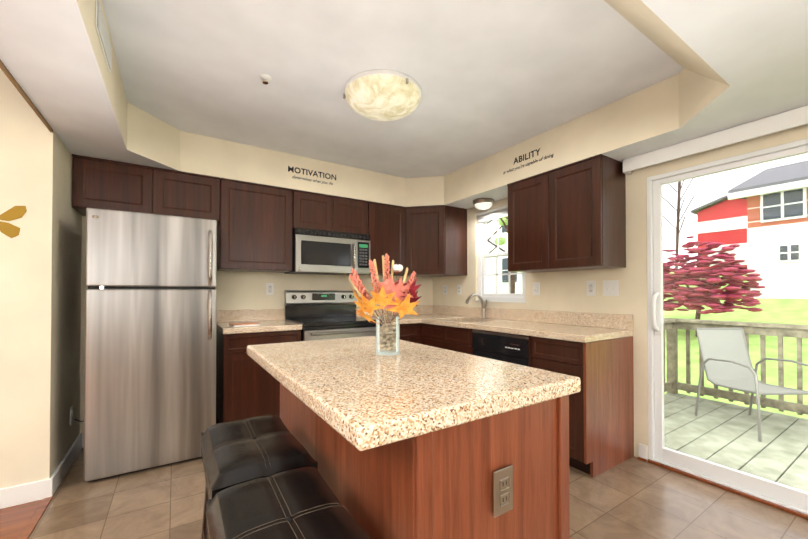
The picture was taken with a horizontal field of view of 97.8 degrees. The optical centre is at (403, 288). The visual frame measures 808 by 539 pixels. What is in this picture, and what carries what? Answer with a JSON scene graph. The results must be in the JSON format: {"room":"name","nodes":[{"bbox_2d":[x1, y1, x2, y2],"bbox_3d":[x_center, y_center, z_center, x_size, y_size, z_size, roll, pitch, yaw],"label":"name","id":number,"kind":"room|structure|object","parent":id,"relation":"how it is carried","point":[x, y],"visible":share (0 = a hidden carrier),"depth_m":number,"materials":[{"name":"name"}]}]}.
{"room":"kitchen","nodes":[
{"label":"kitchen","id":0,"kind":"room"},
{"bbox_2d":[0,499,42,538],"bbox_3d":[-2.125,1.210,-1.327,3.775,0.060,5.620,0,-1,-33],"label":"floor","id":1,"kind":"structure","parent":0,"point":[14,520],"depth_m":1.86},
{"bbox_2d":[18,495,53,538],"bbox_3d":[-0.542,1.188,-0.299,0.040,0.006,5.620,0,-1,-33],"label":"transition strip","id":2,"kind":"object","parent":1,"relation":"on","point":[33,521],"depth_m":1.84,"materials":[{"name":"brown wood"}]},
{"bbox_2d":[0,68,81,488],"bbox_3d":[-3.906,-0.186,1.431,3.775,2.910,0.920,0,-1,-33],"label":"wall","id":3,"kind":"structure","parent":0,"point":[40,304],"depth_m":2.04,"materials":[{"name":"paint"}]},
{"bbox_2d":[0,206,26,237],"bbox_3d":[-2.268,-0.380,1.944,0.260,0.190,0.002,0,-1,-33],"label":"art","id":4,"kind":"object","parent":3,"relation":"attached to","point":[9,229],"visible":1,"depth_m":1.98,"materials":[{"name":"gold metal"}]},
{"bbox_2d":[0,474,55,508],"bbox_3d":[-3.645,1.150,1.030,3.791,0.110,0.020,0,-1,-33],"label":"baseboard","id":5,"kind":"structure","parent":3,"relation":"attached to","point":[15,495],"depth_m":2.00,"materials":[{"name":"white wood"}]},
{"bbox_2d":[52,433,83,489],"bbox_3d":[-2.271,1.164,2.382,0.020,0.110,0.720,0,-1,-33],"label":"baseboard","id":6,"kind":"structure","parent":3,"relation":"attached to","point":[60,472],"depth_m":2.37,"materials":[{"name":"white"}]},
{"bbox_2d":[70,406,72,424],"bbox_3d":[-2.340,0.890,2.483,0.009,0.118,0.072,0,-1,-33],"label":"electrical outlet plate","id":7,"kind":"object","parent":3,"relation":"attached to","point":[71,409],"depth_m":2.47,"materials":[{"name":"white plastic"}]},
{"bbox_2d":[80,216,432,433],"bbox_3d":[-1.040,-0.161,3.756,3.565,2.910,0.140,0,-1,-33],"label":"wall","id":8,"kind":"structure","parent":0,"point":[239,290],"depth_m":3.44,"materials":[{"name":"paint"}]},
{"bbox_2d":[266,283,273,294],"bbox_3d":[-1.323,0.002,3.480,0.072,0.118,0.009,0,-1,-33],"label":"electrical outlet plate","id":9,"kind":"object","parent":8,"relation":"attached to","point":[269,286],"depth_m":3.48,"materials":[{"name":"white plastic"}]},
{"bbox_2d":[0,0,807,208],"bbox_3d":[-0.901,-1.310,-0.041,7.200,0.694,6.400,0,-1,-33],"label":"ceiling","id":10,"kind":"structure","parent":0,"point":[182,87],"depth_m":2.00,"materials":[{"name":"paint"}]},
{"bbox_2d":[95,0,111,72],"bbox_3d":[-1.342,-1.124,1.579,0.012,0.130,0.360,0,-1,-33],"label":"ceiling vent","id":11,"kind":"object","parent":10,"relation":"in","point":[102,32],"visible":1,"depth_m":1.53,"materials":[{"name":"white"}]},
{"bbox_2d":[72,154,155,215],"bbox_3d":[-2.207,-0.750,2.713,0.458,0.366,0.343,0,-1,-33],"label":"upper cabinet","id":12,"kind":"object","parent":10,"relation":"hanging from","point":[96,182],"depth_m":2.57,"materials":[{"name":"brown wood"}]},
{"bbox_2d":[156,167,223,221],"bbox_3d":[-1.823,-0.747,2.963,0.459,0.366,0.343,0,-1,-33],"label":"upper cabinet","id":13,"kind":"object","parent":10,"relation":"hanging from","point":[178,193],"depth_m":2.83,"materials":[{"name":"brown wood"}]},
{"bbox_2d":[217,178,295,272],"bbox_3d":[-1.376,-0.547,3.250,0.599,0.761,0.343,0,-1,-33],"label":"upper cabinet","id":14,"kind":"object","parent":10,"relation":"hanging from","point":[255,233],"depth_m":3.11,"materials":[{"name":"brown wood"}]},
{"bbox_2d":[259,74,271,84],"bbox_3d":[-0.828,-1.246,2.104,0.068,0.034,0.068,0,-1,-33],"label":"sprinkler","id":15,"kind":"object","parent":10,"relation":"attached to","point":[265,78],"visible":1,"depth_m":2.10,"materials":[{"name":"white metal"}]},
{"bbox_2d":[288,166,335,179],"bbox_3d":[-0.872,-1.107,3.378,0.470,0.055,0.001,0,-1,-33],"label":"sign","id":16,"kind":"object","parent":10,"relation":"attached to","point":[292,169],"visible":1,"depth_m":3.36,"materials":[{"name":"black"}]},
{"bbox_2d":[292,175,332,184],"bbox_3d":[-0.870,-1.037,3.379,0.395,0.037,0.001,0,-1,-33],"label":"sign","id":17,"kind":"object","parent":16,"relation":"attached to","point":[311,179],"visible":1,"depth_m":3.36,"materials":[{"name":"black"}]},
{"bbox_2d":[296,190,335,230],"bbox_3d":[-0.959,-0.744,3.523,0.391,0.361,0.343,0,-1,-33],"label":"upper cabinet","id":18,"kind":"object","parent":10,"relation":"hanging from","point":[314,210],"depth_m":3.39,"materials":[{"name":"brown wood"}]},
{"bbox_2d":[284,227,369,275],"bbox_3d":[-0.765,-0.357,3.580,0.770,0.406,0.451,0,-1,-33],"label":"microwave","id":19,"kind":"object","parent":18,"relation":"attached to","point":[320,252],"visible":0.98,"depth_m":3.40,"materials":[{"name":"silver metal"}]},
{"bbox_2d":[336,196,371,237],"bbox_3d":[-0.631,-0.742,3.736,0.391,0.361,0.343,0,-1,-33],"label":"upper cabinet","id":20,"kind":"object","parent":10,"relation":"hanging from","point":[352,215],"depth_m":3.61,"materials":[{"name":"brown wood"}]},
{"bbox_2d":[343,69,421,120],"bbox_3d":[-0.132,-1.199,2.274,0.500,0.123,0.507,0,-1,-33],"label":"dome ceiling light","id":21,"kind":"object","parent":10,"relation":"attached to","point":[383,95],"visible":1,"depth_m":2.15,"materials":[{"name":"white glass"}]},
{"bbox_2d":[365,202,407,275],"bbox_3d":[-0.269,-0.539,3.969,0.466,0.761,0.343,0,-1,-33],"label":"upper cabinet","id":22,"kind":"object","parent":10,"relation":"hanging from","point":[387,219],"depth_m":3.83,"materials":[{"name":"brown wood"}]},
{"bbox_2d":[404,205,447,273],"bbox_3d":[0.231,-0.541,3.915,0.316,0.757,0.316,0,-1,-33],"label":"door","id":23,"kind":"structure","parent":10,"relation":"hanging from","point":[425,227],"depth_m":3.90,"materials":[{"name":"brown wood"}]},
{"bbox_2d":[408,206,466,276],"bbox_3d":[0.281,-0.537,4.147,0.644,0.761,0.644,0,-1,-33],"label":"upper cabinet","id":24,"kind":"object","parent":10,"relation":"hanging from","point":[457,217],"depth_m":3.97,"materials":[{"name":"brown wood"}]},
{"bbox_2d":[473,198,493,209],"bbox_3d":[0.827,-0.875,3.675,0.220,0.094,0.220,0,-1,-33],"label":"light","id":25,"kind":"object","parent":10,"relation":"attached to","point":[482,203],"visible":1,"depth_m":3.60,"materials":[{"name":"white glass"}]},
{"bbox_2d":[513,148,539,164],"bbox_3d":[1.029,-1.112,2.959,0.001,0.054,0.273,0,-1,-33],"label":"sign","id":26,"kind":"object","parent":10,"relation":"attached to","point":[532,152],"visible":1,"depth_m":2.97,"materials":[{"name":"black"}]},
{"bbox_2d":[503,154,552,173],"bbox_3d":[1.030,-1.042,2.956,0.001,0.038,0.503,0,-1,-33],"label":"sign","id":27,"kind":"object","parent":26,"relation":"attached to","point":[545,157],"visible":1,"depth_m":2.91,"materials":[{"name":"black"}]},
{"bbox_2d":[507,172,563,272],"bbox_3d":[1.173,-0.542,3.049,0.344,0.776,0.411,0,-1,-33],"label":"upper cabinet","id":28,"kind":"object","parent":10,"relation":"hanging from","point":[525,196],"depth_m":2.96,"materials":[{"name":"brown wood"}]},
{"bbox_2d":[544,154,625,270],"bbox_3d":[1.396,-0.545,2.704,0.344,0.776,0.410,0,-1,-33],"label":"upper cabinet","id":29,"kind":"object","parent":10,"relation":"hanging from","point":[570,217],"depth_m":2.58,"materials":[{"name":"brown wood"}]},
{"bbox_2d":[28,448,807,538],"bbox_3d":[0.682,1.234,0.960,3.425,0.060,6.400,0,-1,-33],"label":"floor","id":30,"kind":"structure","parent":0,"point":[634,497],"depth_m":1.95,"materials":[{"name":"beige tile"}]},
{"bbox_2d":[74,207,216,481],"bbox_3d":[-1.899,0.359,2.609,0.850,1.726,0.758,0,-1,-33],"label":"refrigerator","id":31,"kind":"object","parent":30,"relation":"on","point":[150,343],"visible":0.92,"depth_m":2.35,"materials":[{"name":"silver metal"}]},
{"bbox_2d":[216,329,300,423],"bbox_3d":[-1.301,0.791,3.121,0.601,0.872,0.618,0,-1,-33],"label":"base cabinet","id":32,"kind":"object","parent":30,"relation":"on","point":[244,389],"depth_m":2.81,"materials":[{"name":"brown wood"}]},
{"bbox_2d":[201,415,317,538],"bbox_3d":[-0.515,0.854,1.206,0.325,0.706,0.470,0,-1,-33],"label":"stool","id":33,"kind":"object","parent":30,"relation":"on","point":[235,452],"visible":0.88,"depth_m":1.11,"materials":[{"name":"black leather"}]},
{"bbox_2d":[206,467,370,538],"bbox_3d":[-0.253,0.849,0.774,0.325,0.706,0.470,0,-1,-33],"label":"stool","id":34,"kind":"object","parent":30,"relation":"on","point":[301,503],"visible":0.98,"depth_m":0.81,"materials":[{"name":"black leather"}]},
{"bbox_2d":[284,290,381,340],"bbox_3d":[-0.687,0.622,3.450,0.772,1.217,0.693,0,-1,-33],"label":"range","id":35,"kind":"object","parent":30,"relation":"on","point":[322,314],"visible":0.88,"depth_m":3.53,"materials":[{"name":"black"}]},
{"bbox_2d":[382,323,419,343],"bbox_3d":[-0.175,0.799,3.852,0.515,0.872,0.618,0,-1,-33],"label":"base cabinet","id":36,"kind":"object","parent":30,"relation":"on","point":[408,332],"depth_m":3.65,"materials":[{"name":"brown wood"}]},
{"bbox_2d":[216,305,633,342],"bbox_3d":[-0.024,0.364,2.896,2.508,0.345,2.394,0,-1,-33],"label":"countertop","id":37,"kind":"structure","parent":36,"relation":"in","point":[584,327],"depth_m":3.09,"materials":[{"name":"stone"}]},
{"bbox_2d":[229,322,259,326],"bbox_3d":[-1.322,0.295,2.924,0.204,0.017,0.144,1,-1,-41],"label":"notebook","id":38,"kind":"object","parent":37,"relation":"on","point":[243,324],"visible":1,"depth_m":2.89,"materials":[{"name":"white paper"}]},
{"bbox_2d":[465,294,486,318],"bbox_3d":[0.761,0.180,3.655,0.280,0.263,0.112,0,-1,-33],"label":"faucet","id":39,"kind":"object","parent":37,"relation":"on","point":[483,306],"visible":1,"depth_m":3.71,"materials":[{"name":"silver metal"}]},
{"bbox_2d":[280,387,569,538],"bbox_3d":[-0.052,0.766,1.424,0.596,0.886,1.210,0,-1,-33],"label":"kitchen island","id":40,"kind":"object","parent":30,"relation":"on","point":[505,477],"depth_m":0.93,"materials":[{"name":"brown wood"}]},
{"bbox_2d":[247,335,580,454],"bbox_3d":[-0.115,0.297,1.403,0.750,0.048,1.265,0,-1,-33],"label":"island countertop","id":41,"kind":"structure","parent":40,"relation":"on","point":[370,401],"depth_m":1.00,"materials":[{"name":"beige stone"}]},
{"bbox_2d":[343,253,421,355],"bbox_3d":[-0.094,0.061,1.476,0.365,0.424,0.220,0,-1,-33],"label":"vase","id":42,"kind":"object","parent":41,"relation":"on","point":[400,297],"visible":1,"depth_m":1.45,"materials":[{"name":"orange plant"}]},
{"bbox_2d":[420,323,439,347],"bbox_3d":[0.545,0.797,3.749,0.619,0.872,0.376,0,-1,-33],"label":"base cabinet","id":43,"kind":"object","parent":30,"relation":"on","point":[429,333],"depth_m":3.62,"materials":[{"name":"brown wood"}]},
{"bbox_2d":[440,325,475,354],"bbox_3d":[0.754,0.794,3.425,0.620,0.872,0.394,0,-1,-33],"label":"base cabinet","id":44,"kind":"object","parent":30,"relation":"on","point":[457,339],"depth_m":3.27,"materials":[{"name":"brown wood"}]},
{"bbox_2d":[472,330,528,366],"bbox_3d":[0.997,0.782,2.999,0.582,0.848,0.580,0,-1,-33],"label":"dishwasher","id":45,"kind":"object","parent":30,"relation":"on","point":[510,348],"visible":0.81,"depth_m":2.81,"materials":[{"name":"black"}]},
{"bbox_2d":[529,336,633,477],"bbox_3d":[1.299,0.785,2.587,0.620,0.872,0.434,0,-1,-33],"label":"base cabinet","id":46,"kind":"object","parent":30,"relation":"on","point":[601,421],"depth_m":2.37,"materials":[{"name":"brown wood"}]},
{"bbox_2d":[433,124,807,458],"bbox_3d":[2.177,-0.180,1.945,0.140,2.910,6.400,0,-1,-33],"label":"wall","id":47,"kind":"structure","parent":0,"point":[563,290],"depth_m":2.60,"materials":[{"name":"paint"}]},
{"bbox_2d":[443,285,446,294],"bbox_3d":[0.512,0.012,4.372,0.009,0.118,0.072,0,-1,-33],"label":"electrical outlet plate","id":48,"kind":"object","parent":47,"relation":"attached to","point":[444,286],"depth_m":4.37,"materials":[{"name":"white plastic"}]},
{"bbox_2d":[457,285,461,294],"bbox_3d":[0.653,0.010,4.155,0.009,0.118,0.072,0,-1,-33],"label":"electrical outlet plate","id":49,"kind":"object","parent":47,"relation":"attached to","point":[459,287],"depth_m":4.15,"materials":[{"name":"white plastic"}]},
{"bbox_2d":[475,214,526,302],"bbox_3d":[1.024,-0.356,3.685,0.122,0.992,0.690,0,-1,-33],"label":"window","id":50,"kind":"structure","parent":47,"relation":"in","point":[508,296],"depth_m":3.80,"materials":[{"name":"white plastic"}]},
{"bbox_2d":[477,205,507,222],"bbox_3d":[0.999,-0.796,3.673,0.030,0.108,0.650,0,-1,-33],"label":"window blind","id":51,"kind":"object","parent":50,"relation":"attached to","point":[495,213],"visible":0.54,"depth_m":3.74,"materials":[{"name":"white"}]},
{"bbox_2d":[533,282,539,294],"bbox_3d":[1.221,0.000,3.269,0.019,0.118,0.072,0,-1,-33],"label":"electrical outlet plate","id":52,"kind":"object","parent":47,"relation":"attached to","point":[536,286],"depth_m":3.26,"materials":[{"name":"white plastic"}]},
{"bbox_2d":[587,281,595,295],"bbox_3d":[1.507,-0.004,2.840,0.009,0.118,0.072,0,-1,-33],"label":"electrical outlet plate","id":53,"kind":"object","parent":47,"relation":"attached to","point":[591,285],"depth_m":2.83,"materials":[{"name":"white plastic"}]},
{"bbox_2d":[603,280,618,295],"bbox_3d":[1.587,-0.006,2.710,0.015,0.118,0.118,0,-1,-33],"label":"light switch plate","id":54,"kind":"object","parent":47,"relation":"attached to","point":[610,287],"depth_m":2.70,"materials":[{"name":"white plastic"}]},
{"bbox_2d":[623,105,807,174],"bbox_3d":[2.181,-0.895,1.720,0.103,0.093,2.045,0,-1,-33],"label":"blind valance","id":55,"kind":"object","parent":47,"relation":"attached to","point":[793,118],"visible":1,"depth_m":2.08,"materials":[{"name":"white"}]},
{"bbox_2d":[638,457,807,519],"bbox_3d":[2.200,1.203,1.739,0.029,0.020,1.894,0,-1,-33],"label":"trim","id":56,"kind":"structure","parent":47,"relation":"attached to","point":[769,503],"depth_m":2.11,"materials":[{"name":"brown wood"}]},
{"bbox_2d":[647,138,807,514],"bbox_3d":[2.264,0.205,1.756,0.176,2.015,1.835,0,-1,-33],"label":"sliding door","id":57,"kind":"structure","parent":47,"relation":"in","point":[785,495],"depth_m":2.26,"materials":[{"name":"white plastic"}]},
{"bbox_3d":[0.938,-0.230,-2.757,7.340,2.910,0.140,0,-1,-33],"label":"wall","id":58,"kind":"structure","parent":0,"visible":0},
{"bbox_2d":[0,60,52,132],"bbox_3d":[-0.547,-1.106,-0.278,0.012,0.318,5.620,0,-1,-33],"label":"crown molding","id":59,"kind":"structure","parent":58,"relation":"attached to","point":[8,74],"depth_m":1.69,"materials":[{"name":"brown wood"}]},
{"label":"outside","id":60,"kind":"structure","parent":0,"visible":0},
{"bbox_2d":[487,216,514,292],"bbox_3d":[3.556,-2.593,13.932,3.136,7.277,6.471,0,-1,-6],"label":"tree","id":61,"kind":"object","parent":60,"point":[503,222],"depth_m":13.14,"materials":[{"name":"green plant"}]},
{"bbox_2d":[486,219,521,293],"bbox_3d":[6.957,-2.542,22.003,8.730,7.940,10.700,0,-1,-33],"label":"house","id":62,"kind":"structure","parent":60,"point":[492,270],"depth_m":17.96,"materials":[{"name":"white"}]},
{"bbox_2d":[662,179,693,267],"bbox_3d":[22.375,-4.883,19.200,6.561,8.680,13.660,0,-1,-33],"label":"tree","id":63,"kind":"object","parent":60,"point":[678,220],"depth_m":23.25,"materials":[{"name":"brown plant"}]},
{"bbox_2d":[663,236,764,336],"bbox_3d":[7.249,-0.077,8.679,1.845,2.534,2.321,0,-1,-33],"label":"maple","id":64,"kind":"object","parent":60,"point":[729,275],"depth_m":8.21,"materials":[{"name":"red plant"}]},
{"bbox_2d":[690,195,747,268],"bbox_3d":[26.838,-4.066,27.234,9.800,5.100,4.500,0,-1,-33],"label":"house","id":65,"kind":"structure","parent":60,"point":[718,213],"depth_m":25.11,"materials":[{"name":"red"}]},
{"bbox_2d":[663,272,807,418],"bbox_3d":[33.991,-0.165,26.411,79.850,4.720,80.000,0,-1,-33],"label":"lawn","id":66,"kind":"structure","parent":60,"point":[770,378],"depth_m":7.69,"materials":[{"name":"green plant"}]},
{"bbox_2d":[664,393,807,491],"bbox_3d":[3.274,1.647,2.661,2.460,0.650,3.040,0,-1,-33],"label":"deck","id":67,"kind":"object","parent":66,"relation":"on","point":[687,406],"depth_m":3.15,"materials":[{"name":"grey wood"}]},
{"bbox_2d":[663,318,678,393],"bbox_3d":[2.408,0.855,3.866,2.310,0.960,0.150,0,-1,-33],"label":"deck railing","id":68,"kind":"object","parent":67,"relation":"on","point":[673,339],"depth_m":4.50,"materials":[{"name":"brown wood"}]},
{"bbox_2d":[679,318,807,415],"bbox_3d":[4.259,0.849,3.328,0.150,0.960,3.070,0,-1,-33],"label":"deck railing","id":69,"kind":"object","parent":67,"relation":"on","point":[794,333],"depth_m":3.86,"materials":[{"name":"brown wood"}]},
{"bbox_2d":[695,328,807,441],"bbox_3d":[3.344,0.863,3.383,0.602,0.912,0.692,0,-1,-2],"label":"patio chair","id":70,"kind":"object","parent":67,"relation":"on","point":[713,346],"depth_m":3.62,"materials":[{"name":"grey"}]},
{"bbox_2d":[728,160,807,298],"bbox_3d":[16.861,-1.965,8.574,8.730,5.300,11.400,0,-1,-33],"label":"house","id":71,"kind":"structure","parent":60,"point":[791,174],"depth_m":10.33,"materials":[{"name":"white"}]}
]}

